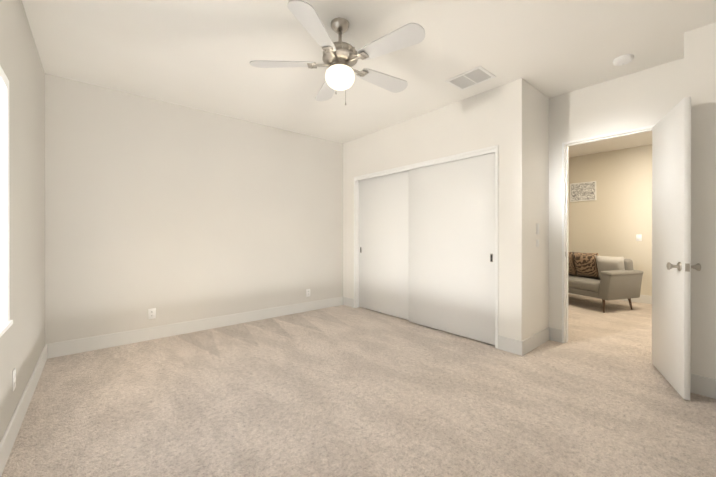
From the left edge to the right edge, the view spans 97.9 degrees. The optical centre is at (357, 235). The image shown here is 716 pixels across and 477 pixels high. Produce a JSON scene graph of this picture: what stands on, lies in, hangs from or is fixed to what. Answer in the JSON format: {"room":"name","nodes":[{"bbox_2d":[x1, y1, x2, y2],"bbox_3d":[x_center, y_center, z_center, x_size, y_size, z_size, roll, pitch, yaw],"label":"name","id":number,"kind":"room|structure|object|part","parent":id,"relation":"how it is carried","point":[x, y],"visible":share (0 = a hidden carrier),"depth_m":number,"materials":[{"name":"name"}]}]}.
{"room":"empty bedroom","nodes":[
{"label":"empty bedroom","id":0,"kind":"room"},
{"bbox_2d":[0,0,44,441],"bbox_3d":[-1.454,-0.175,1.064,0.120,2.700,4.820,0,0,-40],"label":"wall","id":1,"kind":"structure","parent":0,"point":[22,341],"depth_m":2.03,"materials":[{"name":"paint"}]},
{"bbox_2d":[0,66,12,336],"bbox_3d":[-1.366,-0.172,1.069,0.022,1.315,1.615,0,0,-40],"label":"window","id":2,"kind":"structure","parent":1,"relation":"in","point":[8,322],"depth_m":1.63,"materials":[{"name":"white"}]},
{"bbox_2d":[12,368,15,391],"bbox_3d":[-1.997,0.839,1.811,0.007,0.115,0.072,0,0,-40],"label":"electrical outlet","id":3,"kind":"object","parent":1,"relation":"attached to","point":[14,379],"visible":0.98,"depth_m":1.80,"materials":[{"name":"white plastic"}]},
{"bbox_2d":[0,343,51,476],"bbox_3d":[-1.440,1.105,1.157,0.018,0.140,4.700,0,0,-40],"label":"baseboard","id":4,"kind":"structure","parent":1,"relation":"attached to","point":[7,442],"depth_m":1.93,"materials":[{"name":"white paint"}]},
{"bbox_2d":[45,73,342,343],"bbox_3d":[-1.370,-0.182,4.361,4.490,2.700,0.120,0,0,-40],"label":"wall","id":5,"kind":"structure","parent":0,"point":[171,213],"depth_m":3.63,"materials":[{"name":"paint"}]},
{"bbox_2d":[148,308,155,318],"bbox_3d":[-2.307,0.880,3.493,0.072,0.115,0.007,0,0,-40],"label":"electrical outlet","id":6,"kind":"object","parent":5,"relation":"attached to","point":[152,313],"visible":1,"depth_m":3.49,"materials":[{"name":"white plastic"}]},
{"bbox_2d":[52,297,343,357],"bbox_3d":[-1.586,1.099,4.092,3.510,0.140,0.018,0,0,-40],"label":"baseboard","id":7,"kind":"structure","parent":5,"relation":"attached to","point":[69,347],"depth_m":3.65,"materials":[{"name":"white paint"}]},
{"bbox_2d":[306,289,309,296],"bbox_3d":[-0.763,0.887,4.790,0.072,0.115,0.007,0,0,-40],"label":"electrical outlet","id":8,"kind":"object","parent":5,"relation":"attached to","point":[307,292],"visible":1,"depth_m":4.78,"materials":[{"name":"white plastic"}]},
{"bbox_2d":[1,294,715,476],"bbox_3d":[1.865,1.221,3.086,7.800,0.100,6.240,0,0,-40],"label":"floor","id":9,"kind":"structure","parent":0,"point":[341,391],"depth_m":2.13,"materials":[{"name":"carpet"}]},
{"bbox_2d":[568,252,643,312],"bbox_3d":[3.804,0.729,5.423,0.730,0.877,1.579,0,0,-18],"label":"sofa","id":10,"kind":"object","parent":9,"relation":"on","point":[603,278],"visible":0.71,"depth_m":4.84,"materials":[{"name":"fabric"}]},
{"bbox_2d":[22,0,715,157],"bbox_3d":[1.865,-1.589,3.080,7.800,0.120,6.240,0,0,-40],"label":"ceiling","id":11,"kind":"structure","parent":0,"point":[198,54],"depth_m":2.57,"materials":[{"name":"paint"}]},
{"bbox_2d":[249,0,424,104],"bbox_3d":[-0.089,-1.243,2.270,1.213,0.569,1.242,0,0,-40],"label":"fan","id":12,"kind":"object","parent":11,"relation":"hanging from","point":[340,58],"visible":1,"depth_m":2.16,"materials":[{"name":"white wood"}]},
{"bbox_3d":[-0.130,-1.126,2.253,0.214,0.134,0.214,0,0,-40],"label":"globe","id":13,"kind":"part","parent":12,"relation":"part of","materials":[{"name":"white glass"}]},
{"bbox_2d":[445,66,495,90],"bbox_3d":[1.096,-1.525,3.047,0.300,0.008,0.370,0,0,-40],"label":"ceiling vent","id":14,"kind":"object","parent":11,"relation":"in","point":[471,77],"visible":1,"depth_m":3.03,"materials":[{"name":"white metal"}]},
{"bbox_2d":[613,54,633,65],"bbox_3d":[2.293,-1.508,2.695,0.140,0.040,0.140,0,0,-40],"label":"smoke detector","id":15,"kind":"object","parent":11,"relation":"attached to","point":[623,59],"visible":1,"depth_m":2.67,"materials":[{"name":"white plastic"}]},
{"bbox_2d":[343,78,526,340],"bbox_3d":[0.718,-0.182,4.168,0.120,2.700,2.862,0,0,-40],"label":"wall","id":16,"kind":"structure","parent":0,"point":[493,117],"depth_m":3.30,"materials":[{"name":"white paint"}]},
{"bbox_2d":[359,170,408,319],"bbox_3d":[0.403,0.132,4.583,0.037,2.041,1.178,0,0,-40],"label":"sliding closet door","id":17,"kind":"structure","parent":16,"relation":"in","point":[384,244],"depth_m":4.56,"materials":[{"name":"white wood"}]},
{"bbox_2d":[354,145,497,348],"bbox_3d":[0.738,0.126,4.145,0.120,2.085,2.315,0,0,-40],"label":"door frame","id":18,"kind":"structure","parent":16,"relation":"attached to","point":[357,210],"depth_m":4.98,"materials":[{"name":"white wood"}]},
{"bbox_2d":[409,152,494,344],"bbox_3d":[1.072,0.134,3.716,0.037,2.041,1.196,0,0,-40],"label":"sliding closet door","id":19,"kind":"structure","parent":16,"relation":"in","point":[452,247],"depth_m":3.63,"materials":[{"name":"white wood"}]},
{"bbox_2d":[527,82,548,337],"bbox_3d":[1.872,-0.180,3.347,0.590,2.700,0.120,0,0,-40],"label":"wall","id":20,"kind":"structure","parent":0,"point":[537,205],"depth_m":3.29,"materials":[{"name":"white paint"}]},
{"bbox_2d":[516,327,551,355],"bbox_3d":[1.864,1.100,3.256,0.724,0.140,0.014,0,0,-40],"label":"baseboard","id":21,"kind":"structure","parent":20,"relation":"attached to","point":[525,346],"depth_m":3.19,"materials":[{"name":"white paint"}]},
{"bbox_2d":[536,223,538,233],"bbox_3d":[1.895,-0.065,3.281,0.072,0.115,0.011,0,0,-40],"label":"light switch","id":22,"kind":"object","parent":20,"relation":"attached to","point":[537,228],"visible":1,"depth_m":3.27,"materials":[{"name":"white plastic"}]},
{"bbox_2d":[568,144,651,295],"bbox_3d":[4.805,-0.185,5.554,0.120,2.700,6.240,0,0,-40],"label":"wall","id":23,"kind":"structure","parent":0,"point":[614,218],"depth_m":5.62,"materials":[{"name":"paint"}]},
{"bbox_2d":[570,181,595,201],"bbox_3d":[4.332,-0.836,6.004,0.022,0.360,0.420,0,0,-40],"label":"picture frame","id":24,"kind":"object","parent":23,"relation":"attached to","point":[583,191],"visible":0.9,"depth_m":6.00,"materials":[{"name":"white"}]},
{"bbox_2d":[568,293,651,303],"bbox_3d":[4.752,1.095,5.512,0.018,0.140,6.000,0,0,-40],"label":"baseboard","id":25,"kind":"structure","parent":23,"relation":"attached to","point":[647,299],"depth_m":5.35,"materials":[{"name":"white paint"}]},
{"bbox_2d":[636,234,641,240],"bbox_3d":[4.858,0.045,5.390,0.011,0.115,0.072,0,0,-40],"label":"light switch","id":26,"kind":"object","parent":23,"relation":"attached to","point":[638,237],"visible":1,"depth_m":5.39,"materials":[{"name":"white plastic"}]},
{"bbox_2d":[549,58,683,329],"bbox_3d":[2.271,-0.180,3.424,0.120,2.700,6.000,0,0,-40],"label":"wall","id":27,"kind":"structure","parent":0,"point":[650,96],"depth_m":3.16,"materials":[{"name":"white paint"}]},
{"bbox_2d":[562,124,655,342],"bbox_3d":[2.516,0.084,3.133,0.140,2.174,0.776,0,0,-40],"label":"door frame","id":28,"kind":"structure","parent":27,"relation":"attached to","point":[566,231],"depth_m":3.38,"materials":[{"name":"white wood"}]},
{"bbox_2d":[652,97,700,399],"bbox_3d":[2.496,0.094,2.503,0.173,2.132,0.729,0,0,30],"label":"entry door","id":29,"kind":"structure","parent":27,"relation":"in","point":[672,266],"depth_m":2.37,"materials":[{"name":"white wood"}]},
{"bbox_2d":[684,22,715,378],"bbox_3d":[3.309,-0.176,1.723,0.480,2.700,2.060,0,0,-40],"label":"wall","id":30,"kind":"structure","parent":0,"point":[700,66],"depth_m":2.28,"materials":[{"name":"white paint"}]},
{"bbox_2d":[690,374,715,398],"bbox_3d":[2.694,1.103,2.071,0.018,0.140,0.740,0,0,-40],"label":"baseboard","id":31,"kind":"structure","parent":30,"relation":"attached to","point":[702,385],"depth_m":2.27,"materials":[{"name":"white paint"}]}
]}

